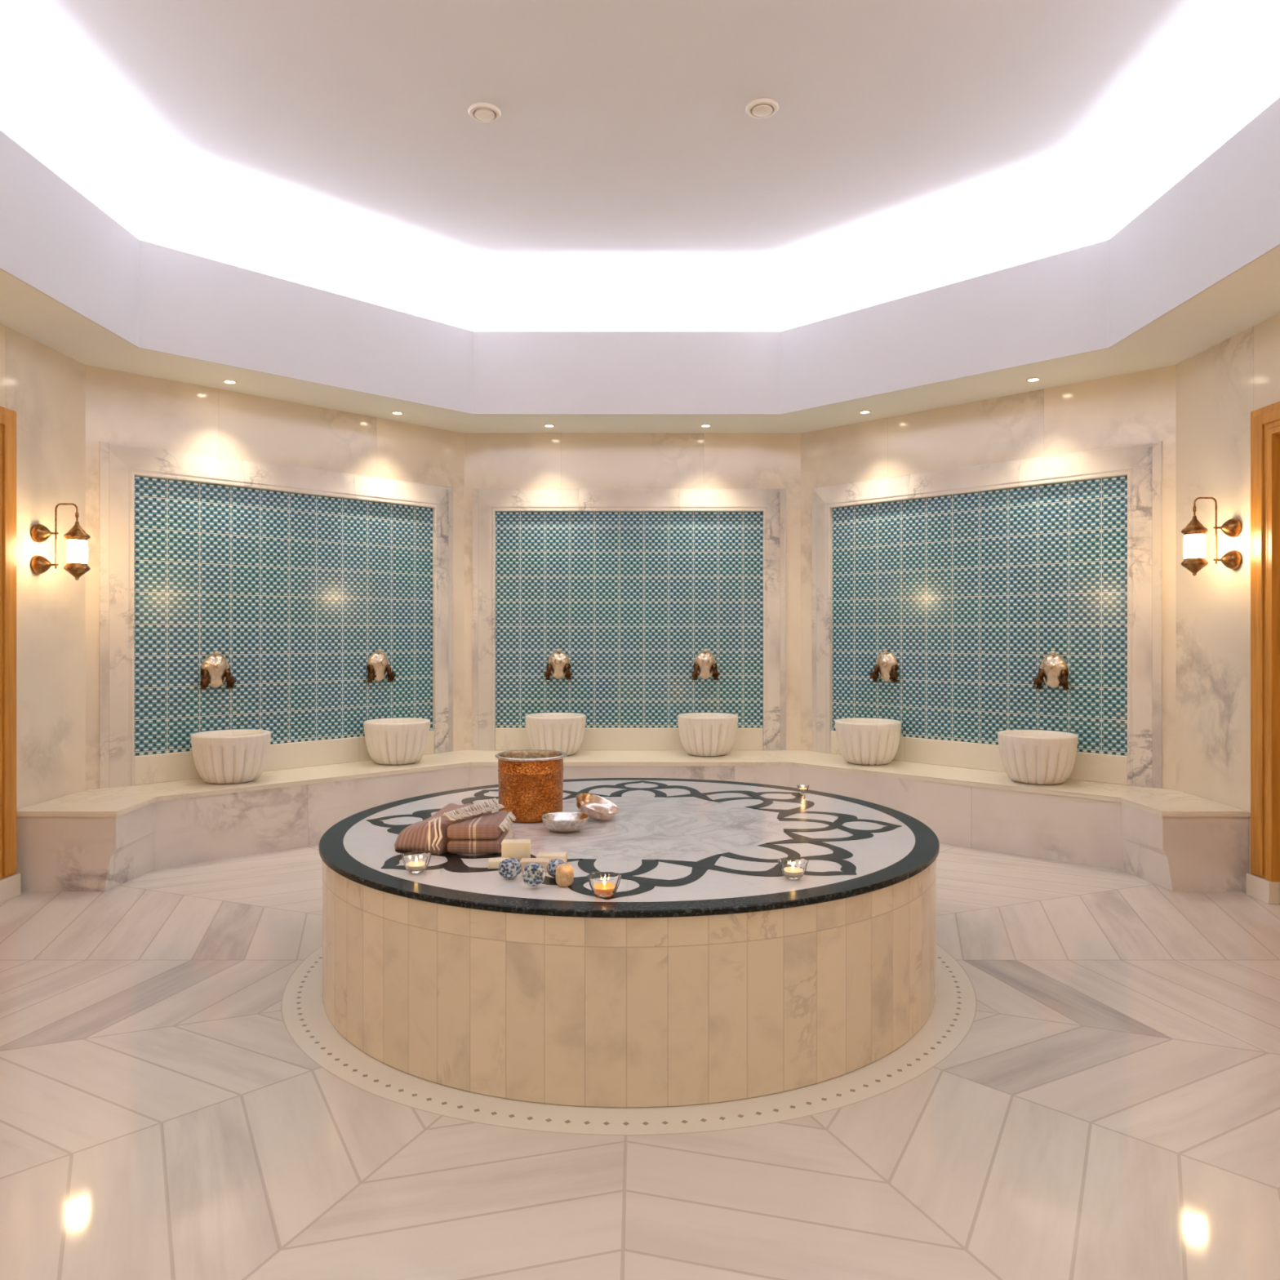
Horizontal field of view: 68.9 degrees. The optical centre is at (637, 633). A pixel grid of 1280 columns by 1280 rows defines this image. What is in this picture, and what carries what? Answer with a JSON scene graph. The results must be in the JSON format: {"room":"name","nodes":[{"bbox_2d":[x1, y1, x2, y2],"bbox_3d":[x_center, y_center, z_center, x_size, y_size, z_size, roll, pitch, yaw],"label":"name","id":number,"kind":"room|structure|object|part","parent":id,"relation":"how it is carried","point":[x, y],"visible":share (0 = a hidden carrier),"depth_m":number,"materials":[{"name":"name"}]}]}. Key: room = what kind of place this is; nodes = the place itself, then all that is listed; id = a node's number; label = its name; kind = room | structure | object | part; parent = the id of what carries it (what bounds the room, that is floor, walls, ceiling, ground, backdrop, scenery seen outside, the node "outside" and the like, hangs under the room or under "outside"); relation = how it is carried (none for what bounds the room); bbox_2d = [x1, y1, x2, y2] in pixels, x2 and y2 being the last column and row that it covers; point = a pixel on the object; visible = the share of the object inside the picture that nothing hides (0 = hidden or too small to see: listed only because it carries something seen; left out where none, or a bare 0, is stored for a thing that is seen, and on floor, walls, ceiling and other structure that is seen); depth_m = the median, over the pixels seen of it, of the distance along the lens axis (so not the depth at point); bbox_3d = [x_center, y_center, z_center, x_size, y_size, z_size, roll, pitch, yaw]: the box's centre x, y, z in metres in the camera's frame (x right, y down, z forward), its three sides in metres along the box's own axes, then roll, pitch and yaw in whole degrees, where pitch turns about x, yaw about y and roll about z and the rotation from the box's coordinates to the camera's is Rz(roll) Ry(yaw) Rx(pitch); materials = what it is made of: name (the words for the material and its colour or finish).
{"room":"spa","nodes":[
{"label":"spa","id":0,"kind":"room"},
{"bbox_2d":[0,323,85,809],"bbox_3d":[-3.480,-0.138,2.106,0.150,3.075,7.412,0,0,0],"label":"wall","id":1,"kind":"structure","parent":0,"point":[45,387],"depth_m":5.37,"materials":[{"name":"stone"}]},
{"bbox_2d":[0,405,20,902],"bbox_3d":[-3.415,0.107,4.100,0.220,2.585,1.800,0,0,0],"label":"door","id":2,"kind":"structure","parent":1,"relation":"in","point":[10,881],"depth_m":4.91,"materials":[{"name":"brown wood"}]},
{"bbox_2d":[31,503,90,580],"bbox_3d":[-3.256,-0.517,5.280,0.297,0.438,0.132,0,0,0],"label":"wall lantern","id":3,"kind":"object","parent":1,"relation":"attached to","point":[77,538],"visible":1,"depth_m":5.25,"materials":[{"name":"gold metal"}]},
{"bbox_3d":[-3.231,-0.551,5.280,0.134,0.370,0.018,0,0,0],"label":"arm","id":4,"kind":"part","parent":3,"relation":"part of","materials":[{"name":"gold metal"}]},
{"bbox_3d":[-3.173,-0.461,5.280,0.104,0.128,0.104,0,0,0],"label":"lamp shade","id":5,"kind":"part","parent":3,"relation":"part of","materials":[{"name":"white glass"}]},
{"bbox_2d":[85,364,464,790],"bbox_3d":[-2.474,-0.138,6.789,2.904,3.075,0.150,0,0,-45],"label":"wall","id":6,"kind":"structure","parent":0,"point":[122,407],"depth_m":6.40,"materials":[{"name":"stone"}]},
{"bbox_2d":[99,440,453,788],"bbox_3d":[-2.420,-0.116,6.706,2.590,2.158,0.044,0,0,-45],"label":"wall panel","id":7,"kind":"object","parent":6,"relation":"attached to","point":[295,575],"visible":1,"depth_m":6.53,"materials":[{"name":"teal tile"}]},
{"bbox_3d":[-3.268,-0.116,5.857,0.191,2.159,0.040,0,0,-44],"label":"frame","id":8,"kind":"part","parent":7,"relation":"part of","materials":[{"name":"stone"}]},
{"bbox_2d":[200,650,236,689],"bbox_3d":[-2.819,0.246,6.266,0.236,0.258,0.096,0,0,-45],"label":"tap","id":9,"kind":"object","parent":7,"relation":"attached to","point":[215,670],"visible":1,"depth_m":6.26,"materials":[{"name":"silver metal"}]},
{"bbox_3d":[-2.873,0.325,6.200,0.068,0.070,0.038,0,0,-45],"label":"tap handle","id":10,"kind":"part","parent":9,"relation":"part of","materials":[{"name":"brown metal"}]},
{"bbox_3d":[-2.754,0.325,6.319,0.068,0.070,0.038,0,0,-45],"label":"tap handle","id":11,"kind":"part","parent":9,"relation":"part of","materials":[{"name":"brown metal"}]},
{"bbox_3d":[-2.420,-1.100,6.706,2.590,0.190,0.044,0,0,-45],"label":"frame","id":12,"kind":"part","parent":7,"relation":"part of","materials":[{"name":"stone"}]},
{"bbox_2d":[366,648,396,682],"bbox_3d":[-1.959,0.246,7.127,0.096,0.258,0.236,0,0,45],"label":"tap","id":13,"kind":"object","parent":7,"relation":"attached to","point":[378,662],"visible":1,"depth_m":7.12,"materials":[{"name":"silver metal"}]},
{"bbox_3d":[-2.012,0.325,7.061,0.068,0.070,0.038,0,0,-45],"label":"tap handle","id":14,"kind":"part","parent":13,"relation":"part of","materials":[{"name":"brown metal"}]},
{"bbox_3d":[-1.893,0.325,7.179,0.068,0.070,0.038,0,0,-45],"label":"tap handle","id":15,"kind":"part","parent":13,"relation":"part of","materials":[{"name":"brown metal"}]},
{"bbox_3d":[-1.571,-0.116,7.555,0.040,2.159,0.191,0,0,44],"label":"frame","id":16,"kind":"part","parent":7,"relation":"part of","materials":[{"name":"stone"}]},
{"bbox_2d":[0,97,1279,414],"bbox_3d":[-0.080,-1.968,4.240,5.639,0.625,5.639,0,0,0],"label":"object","id":17,"kind":"structure","parent":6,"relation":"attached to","point":[1223,215],"depth_m":5.91,"materials":[{"name":"paint"}]},
{"bbox_2d":[464,433,800,750],"bbox_3d":[-0.045,-0.138,7.795,2.904,3.075,0.150,0,0,0],"label":"wall","id":18,"kind":"structure","parent":0,"point":[491,460],"depth_m":7.72,"materials":[{"name":"stone"}]},
{"bbox_2d":[472,488,786,750],"bbox_3d":[-0.073,-0.116,7.698,2.590,2.158,0.044,0,0,0],"label":"wall panel","id":19,"kind":"object","parent":18,"relation":"attached to","point":[632,585],"visible":1,"depth_m":7.71,"materials":[{"name":"teal tile"}]},
{"bbox_3d":[-1.273,-0.116,7.698,0.191,2.159,0.040,0,0,1],"label":"frame","id":20,"kind":"part","parent":19,"relation":"part of","materials":[{"name":"stone"}]},
{"bbox_2d":[543,648,572,679],"bbox_3d":[-0.652,0.256,7.670,0.236,0.258,0.096,0,0,0],"label":"tap","id":21,"kind":"object","parent":19,"relation":"attached to","point":[558,666],"visible":1,"depth_m":7.68,"materials":[{"name":"silver metal"}]},
{"bbox_3d":[-0.736,0.335,7.660,0.068,0.070,0.038,0,0,0],"label":"tap handle","id":22,"kind":"part","parent":21,"relation":"part of","materials":[{"name":"brown metal"}]},
{"bbox_3d":[-0.568,0.335,7.660,0.068,0.070,0.038,0,0,0],"label":"tap handle","id":23,"kind":"part","parent":21,"relation":"part of","materials":[{"name":"brown metal"}]},
{"bbox_3d":[-0.073,-1.100,7.698,2.590,0.190,0.044,0,0,0],"label":"frame","id":24,"kind":"part","parent":19,"relation":"part of","materials":[{"name":"stone"}]},
{"bbox_2d":[691,648,719,679],"bbox_3d":[0.558,0.256,7.670,0.236,0.258,0.096,0,0,0],"label":"tap","id":25,"kind":"object","parent":19,"relation":"attached to","point":[704,666],"visible":1,"depth_m":7.68,"materials":[{"name":"silver metal"}]},
{"bbox_3d":[0.474,0.335,7.660,0.068,0.070,0.038,0,0,0],"label":"tap handle","id":26,"kind":"part","parent":25,"relation":"part of","materials":[{"name":"brown metal"}]},
{"bbox_3d":[0.642,0.335,7.660,0.068,0.070,0.038,0,0,0],"label":"tap handle","id":27,"kind":"part","parent":25,"relation":"part of","materials":[{"name":"brown metal"}]},
{"bbox_3d":[1.127,-0.116,7.698,0.190,2.158,0.044,0,0,0],"label":"frame","id":28,"kind":"part","parent":19,"relation":"part of","materials":[{"name":"stone"}]},
{"bbox_2d":[0,843,1279,1279],"bbox_3d":[-0.045,1.450,3.100,7.320,0.100,10.000,0,0,0],"label":"floor","id":29,"kind":"structure","parent":0,"point":[1089,1089],"depth_m":2.63,"materials":[{"name":"stone"}]},
{"bbox_2d":[319,777,939,1107],"bbox_3d":[-0.034,1.106,4.000,2.524,0.586,2.524,0,0,0],"label":"platform","id":30,"kind":"object","parent":29,"relation":"on","point":[709,974],"visible":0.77,"depth_m":2.92,"materials":[{"name":"beige stone"}]},
{"bbox_2d":[400,851,431,873],"bbox_3d":[-0.755,0.784,3.180,0.104,0.057,0.100,0,0,0],"label":"glass candle","id":31,"kind":"object","parent":30,"relation":"on","point":[415,862],"visible":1,"depth_m":3.15,"materials":[{"name":"clear glass"}]},
{"bbox_2d":[394,797,504,854],"bbox_3d":[-0.739,0.731,3.612,0.312,0.162,0.391,0,0,31],"label":"folded towel","id":32,"kind":"object","parent":30,"relation":"on","point":[429,835],"visible":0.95,"depth_m":3.48,"materials":[{"name":"beige fabric"}]},
{"bbox_2d":[447,810,516,853],"bbox_3d":[-0.590,0.757,3.571,0.222,0.110,0.299,0,0,0],"label":"folded towel","id":33,"kind":"object","parent":30,"relation":"on","point":[484,834],"visible":0.94,"depth_m":3.43,"materials":[{"name":"beige fabric"}]},
{"bbox_2d":[487,857,508,869],"bbox_3d":[-0.482,0.797,3.235,0.075,0.030,0.050,0,0,-6],"label":"soap bar","id":34,"kind":"object","parent":30,"relation":"on","point":[493,863],"visible":0.59,"depth_m":3.21,"materials":[{"name":"beige wax"}]},
{"bbox_2d":[497,857,521,879],"bbox_3d":[-0.426,0.779,3.092,0.066,0.064,0.063,0,0,43],"label":"decorative ball","id":35,"kind":"object","parent":30,"relation":"on","point":[510,868],"visible":1,"depth_m":3.07,"materials":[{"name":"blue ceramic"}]},
{"bbox_2d":[501,839,530,862],"bbox_3d":[-0.432,0.773,3.310,0.100,0.078,0.055,0,0,-3],"label":"soap bar","id":36,"kind":"object","parent":30,"relation":"on","point":[517,849],"visible":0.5,"depth_m":3.28,"materials":[{"name":"beige wax"}]},
{"bbox_2d":[495,749,566,822],"bbox_3d":[-0.474,0.673,4.130,0.312,0.279,0.312,0,0,0],"label":"bucket","id":37,"kind":"object","parent":30,"relation":"on","point":[531,781],"visible":0.91,"depth_m":4.01,"materials":[{"name":"metal"}]},
{"bbox_2d":[521,862,546,886],"bbox_3d":[-0.333,0.770,2.979,0.076,0.074,0.053,0,0,-8],"label":"decorative ball","id":38,"kind":"object","parent":30,"relation":"on","point":[533,874],"visible":1,"depth_m":2.96,"materials":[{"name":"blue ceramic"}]},
{"bbox_2d":[520,857,549,871],"bbox_3d":[-0.355,0.794,3.205,0.098,0.036,0.055,0,0,-1],"label":"soap bar","id":39,"kind":"object","parent":30,"relation":"on","point":[544,862],"visible":0.65,"depth_m":3.18,"materials":[{"name":"beige wax"}]},
{"bbox_2d":[535,851,567,862],"bbox_3d":[-0.305,0.795,3.300,0.105,0.034,0.060,0,0,2],"label":"soap bar","id":40,"kind":"object","parent":30,"relation":"on","point":[551,855],"visible":0.62,"depth_m":3.28,"materials":[{"name":"beige wax"}]},
{"bbox_2d":[546,858,565,878],"bbox_3d":[-0.266,0.781,3.098,0.062,0.060,0.058,0,0,-40],"label":"decorative ball","id":41,"kind":"object","parent":30,"relation":"on","point":[553,864],"visible":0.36,"depth_m":3.08,"materials":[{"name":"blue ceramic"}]},
{"bbox_2d":[555,863,573,886],"bbox_3d":[-0.236,0.778,3.010,0.060,0.068,0.061,0,0,0],"label":"stone","id":42,"kind":"object","parent":30,"relation":"on","point":[564,872],"visible":1,"depth_m":2.99,"materials":[{"name":"stone"}]},
{"bbox_2d":[541,811,589,832],"bbox_3d":[-0.300,0.783,3.850,0.197,0.058,0.197,0,0,0],"label":"metal bowl","id":43,"kind":"object","parent":30,"relation":"on","point":[564,821],"visible":1,"depth_m":3.80,"materials":[{"name":"metal"}]},
{"bbox_2d":[575,793,618,821],"bbox_3d":[-0.177,0.758,4.067,0.185,0.106,0.196,0,0,35],"label":"metal bowl","id":44,"kind":"object","parent":30,"relation":"on","point":[597,807],"visible":0.98,"depth_m":4.12,"materials":[{"name":"metal"}]},
{"bbox_2d":[586,871,622,897],"bbox_3d":[-0.104,0.782,2.895,0.110,0.060,0.106,0,0,0],"label":"glass candle","id":45,"kind":"object","parent":30,"relation":"on","point":[602,884],"visible":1,"depth_m":2.87,"materials":[{"name":"clear glass"}]},
{"bbox_2d":[777,857,808,879],"bbox_3d":[0.515,0.784,3.100,0.104,0.057,0.100,0,0,0],"label":"glass candle","id":46,"kind":"object","parent":30,"relation":"on","point":[792,868],"visible":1,"depth_m":3.07,"materials":[{"name":"clear glass"}]},
{"bbox_2d":[796,783,809,792],"bbox_3d":[0.845,0.794,4.780,0.068,0.037,0.065,0,0,0],"label":"glass candle","id":47,"kind":"object","parent":30,"relation":"on","point":[802,788],"visible":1,"depth_m":4.76,"materials":[{"name":"clear glass"}]},
{"bbox_2d":[16,750,1250,891],"bbox_3d":[-0.045,1.182,6.384,6.716,0.436,2.668,0,0,0],"label":"bench","id":48,"kind":"object","parent":29,"relation":"on","point":[104,839],"visible":0.83,"depth_m":5.82,"materials":[{"name":"white stone"}]},
{"bbox_2d":[190,728,271,784],"bbox_3d":[-2.656,0.807,6.098,0.482,0.313,0.482,0,0,0],"label":"stone basin","id":49,"kind":"object","parent":48,"relation":"on","point":[222,757],"visible":1,"depth_m":5.93,"materials":[{"name":"stone"}]},
{"bbox_2d":[363,717,430,764],"bbox_3d":[-1.795,0.807,6.959,0.482,0.313,0.482,0,0,-40],"label":"stone basin","id":50,"kind":"object","parent":48,"relation":"on","point":[395,740],"visible":1,"depth_m":6.79,"materials":[{"name":"stone"}]},
{"bbox_2d":[524,712,586,755],"bbox_3d":[-0.655,0.807,7.435,0.482,0.313,0.482,0,0,10],"label":"stone basin","id":51,"kind":"object","parent":48,"relation":"on","point":[564,732],"visible":0.88,"depth_m":7.26,"materials":[{"name":"stone"}]},
{"bbox_3d":[-0.045,0.979,6.384,6.716,0.029,2.668,0,0,0],"label":"bench seat","id":52,"kind":"part","parent":48,"relation":"part of","materials":[{"name":"stone"}]},
{"bbox_2d":[677,712,737,756],"bbox_3d":[0.555,0.807,7.435,0.482,0.313,0.482,0,0,-30],"label":"stone basin","id":53,"kind":"object","parent":48,"relation":"on","point":[701,734],"visible":1,"depth_m":7.26,"materials":[{"name":"stone"}]},
{"bbox_2d":[835,717,901,764],"bbox_3d":[1.712,0.807,6.952,0.482,0.313,0.482,0,0,20],"label":"stone basin","id":54,"kind":"object","parent":48,"relation":"on","point":[860,740],"visible":1,"depth_m":6.78,"materials":[{"name":"stone"}]},
{"bbox_2d":[997,729,1078,785],"bbox_3d":[2.596,0.807,6.068,0.482,0.313,0.482,0,0,-21],"label":"stone basin","id":55,"kind":"object","parent":48,"relation":"on","point":[1033,757],"visible":1,"depth_m":5.90,"materials":[{"name":"stone"}]},
{"bbox_2d":[0,0,1279,295],"bbox_3d":[-0.080,-2.771,4.240,6.760,0.079,6.760,0,0,0],"label":"ceiling","id":56,"kind":"structure","parent":0,"point":[624,155],"depth_m":4.94,"materials":[{"name":"white paint"}]},
{"bbox_2d":[467,102,501,122],"bbox_3d":[-0.802,-2.715,4.884,0.172,0.030,0.172,0,0,0],"label":"ceiling vent","id":57,"kind":"object","parent":56,"relation":"in","point":[484,113],"visible":1,"depth_m":4.86,"materials":[{"name":"beige plastic"}]},
{"bbox_2d":[0,88,1279,331],"bbox_3d":[-0.080,-2.385,4.240,6.760,0.689,6.760,0,0,0],"label":"light","id":58,"kind":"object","parent":56,"relation":"attached to","point":[151,222],"depth_m":6.81,"materials":[{"name":"white paint"}]},
{"bbox_2d":[745,97,778,118],"bbox_3d":[0.645,-2.715,4.843,0.172,0.030,0.172,0,0,0],"label":"ceiling vent","id":59,"kind":"object","parent":56,"relation":"in","point":[762,108],"visible":1,"depth_m":4.82,"materials":[{"name":"beige plastic"}]},
{"bbox_2d":[0,245,1279,433],"bbox_3d":[-0.045,-1.705,3.100,7.120,0.100,9.800,0,0,0],"label":"ceiling","id":60,"kind":"structure","parent":0,"point":[1249,296],"depth_m":5.94,"materials":[{"name":"paint"}]},
{"bbox_2d":[222,379,237,384],"bbox_3d":[-2.680,-1.651,6.130,0.092,0.006,0.092,0,0,0],"label":"recessed light","id":61,"kind":"object","parent":60,"relation":"in","point":[226,381],"visible":1,"depth_m":6.12,"materials":[{"name":"beige"}]},
{"bbox_2d":[391,411,403,414],"bbox_3d":[-1.805,-1.651,7.000,0.092,0.006,0.092,0,0,0],"label":"recessed light","id":62,"kind":"object","parent":60,"relation":"in","point":[392,412],"visible":1,"depth_m":7.00,"materials":[{"name":"beige"}]},
{"bbox_2d":[543,424,555,427],"bbox_3d":[-0.706,-1.651,7.430,0.092,0.006,0.092,0,0,0],"label":"recessed light","id":63,"kind":"object","parent":60,"relation":"in","point":[544,425],"visible":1,"depth_m":7.42,"materials":[{"name":"beige plastic"}]},
{"bbox_2d":[700,424,711,427],"bbox_3d":[0.540,-1.651,7.430,0.092,0.006,0.092,0,0,0],"label":"recessed light","id":64,"kind":"object","parent":60,"relation":"in","point":[701,425],"visible":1,"depth_m":7.42,"materials":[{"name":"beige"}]},
{"bbox_2d":[858,410,871,413],"bbox_3d":[1.695,-1.651,6.970,0.092,0.006,0.092,0,0,0],"label":"recessed light","id":65,"kind":"object","parent":60,"relation":"in","point":[861,411],"visible":1,"depth_m":6.97,"materials":[{"name":"beige"}]},
{"bbox_2d":[1026,377,1040,382],"bbox_3d":[2.576,-1.651,6.080,0.092,0.006,0.092,0,0,0],"label":"recessed light","id":66,"kind":"object","parent":60,"relation":"in","point":[1030,380],"visible":1,"depth_m":6.08,"materials":[{"name":"beige"}]},
{"bbox_2d":[800,364,1175,790],"bbox_3d":[2.384,-0.138,6.789,2.904,3.075,0.150,0,0,45],"label":"wall","id":67,"kind":"structure","parent":0,"point":[1139,407],"depth_m":6.48,"materials":[{"name":"stone"}]},
{"bbox_2d":[811,440,1162,788],"bbox_3d":[2.329,-0.116,6.706,2.590,2.158,0.044,0,0,45],"label":"wall panel","id":68,"kind":"object","parent":67,"relation":"attached to","point":[971,576],"visible":1,"depth_m":6.55,"materials":[{"name":"teal tile"}]},
{"bbox_3d":[1.481,-0.116,7.555,0.190,2.158,0.044,0,0,45],"label":"frame","id":69,"kind":"part","parent":68,"relation":"part of","materials":[{"name":"stone"}]},
{"bbox_2d":[869,648,897,682],"bbox_3d":[1.880,0.246,7.115,0.096,0.258,0.236,0,0,-45],"label":"tap","id":70,"kind":"object","parent":68,"relation":"attached to","point":[886,663],"visible":1,"depth_m":7.11,"materials":[{"name":"silver metal"}]},
{"bbox_3d":[1.814,0.325,7.168,0.068,0.070,0.038,0,0,45],"label":"tap handle","id":71,"kind":"part","parent":70,"relation":"part of","materials":[{"name":"brown metal"}]},
{"bbox_3d":[1.933,0.325,7.050,0.068,0.070,0.038,0,0,45],"label":"tap handle","id":72,"kind":"part","parent":70,"relation":"part of","materials":[{"name":"brown metal"}]},
{"bbox_3d":[2.329,-1.100,6.706,0.044,0.190,2.590,0,0,-45],"label":"frame","id":73,"kind":"part","parent":68,"relation":"part of","materials":[{"name":"stone"}]},
{"bbox_2d":[1033,650,1069,689],"bbox_3d":[2.764,0.246,6.231,0.236,0.258,0.096,0,0,45],"label":"tap","id":74,"kind":"object","parent":68,"relation":"attached to","point":[1053,669],"visible":1,"depth_m":6.23,"materials":[{"name":"silver metal"}]},
{"bbox_3d":[2.698,0.325,6.285,0.068,0.070,0.038,0,0,45],"label":"tap handle","id":75,"kind":"part","parent":74,"relation":"part of","materials":[{"name":"brown metal"}]},
{"bbox_3d":[2.817,0.325,6.166,0.068,0.070,0.038,0,0,45],"label":"tap handle","id":76,"kind":"part","parent":74,"relation":"part of","materials":[{"name":"brown metal"}]},
{"bbox_3d":[3.178,-0.116,5.858,0.190,2.158,0.044,0,0,45],"label":"frame","id":77,"kind":"part","parent":68,"relation":"part of","materials":[{"name":"stone"}]},
{"bbox_2d":[1175,312,1279,902],"bbox_3d":[3.390,-0.138,2.106,0.150,3.075,7.412,0,0,0],"label":"wall","id":78,"kind":"structure","parent":0,"point":[1218,388],"depth_m":5.36,"materials":[{"name":"stone"}]},
{"bbox_2d":[1181,497,1241,576],"bbox_3d":[3.166,-0.536,5.170,0.297,0.438,0.132,0,0,0],"label":"wall lantern","id":79,"kind":"object","parent":78,"relation":"attached to","point":[1194,540],"visible":1,"depth_m":5.14,"materials":[{"name":"gold metal"}]},
{"bbox_3d":[3.083,-0.480,5.170,0.104,0.128,0.104,0,0,0],"label":"lamp shade","id":80,"kind":"part","parent":79,"relation":"part of","materials":[{"name":"white glass"}]},
{"bbox_3d":[3.141,-0.570,5.170,0.134,0.370,0.018,0,0,0],"label":"arm","id":81,"kind":"part","parent":79,"relation":"part of","materials":[{"name":"gold metal"}]},
{"bbox_2d":[1246,401,1279,904],"bbox_3d":[3.346,0.107,4.100,0.177,2.585,1.800,0,0,0],"label":"door","id":82,"kind":"structure","parent":78,"relation":"in","point":[1263,881],"depth_m":4.86,"materials":[{"name":"brown wood"}]}
]}

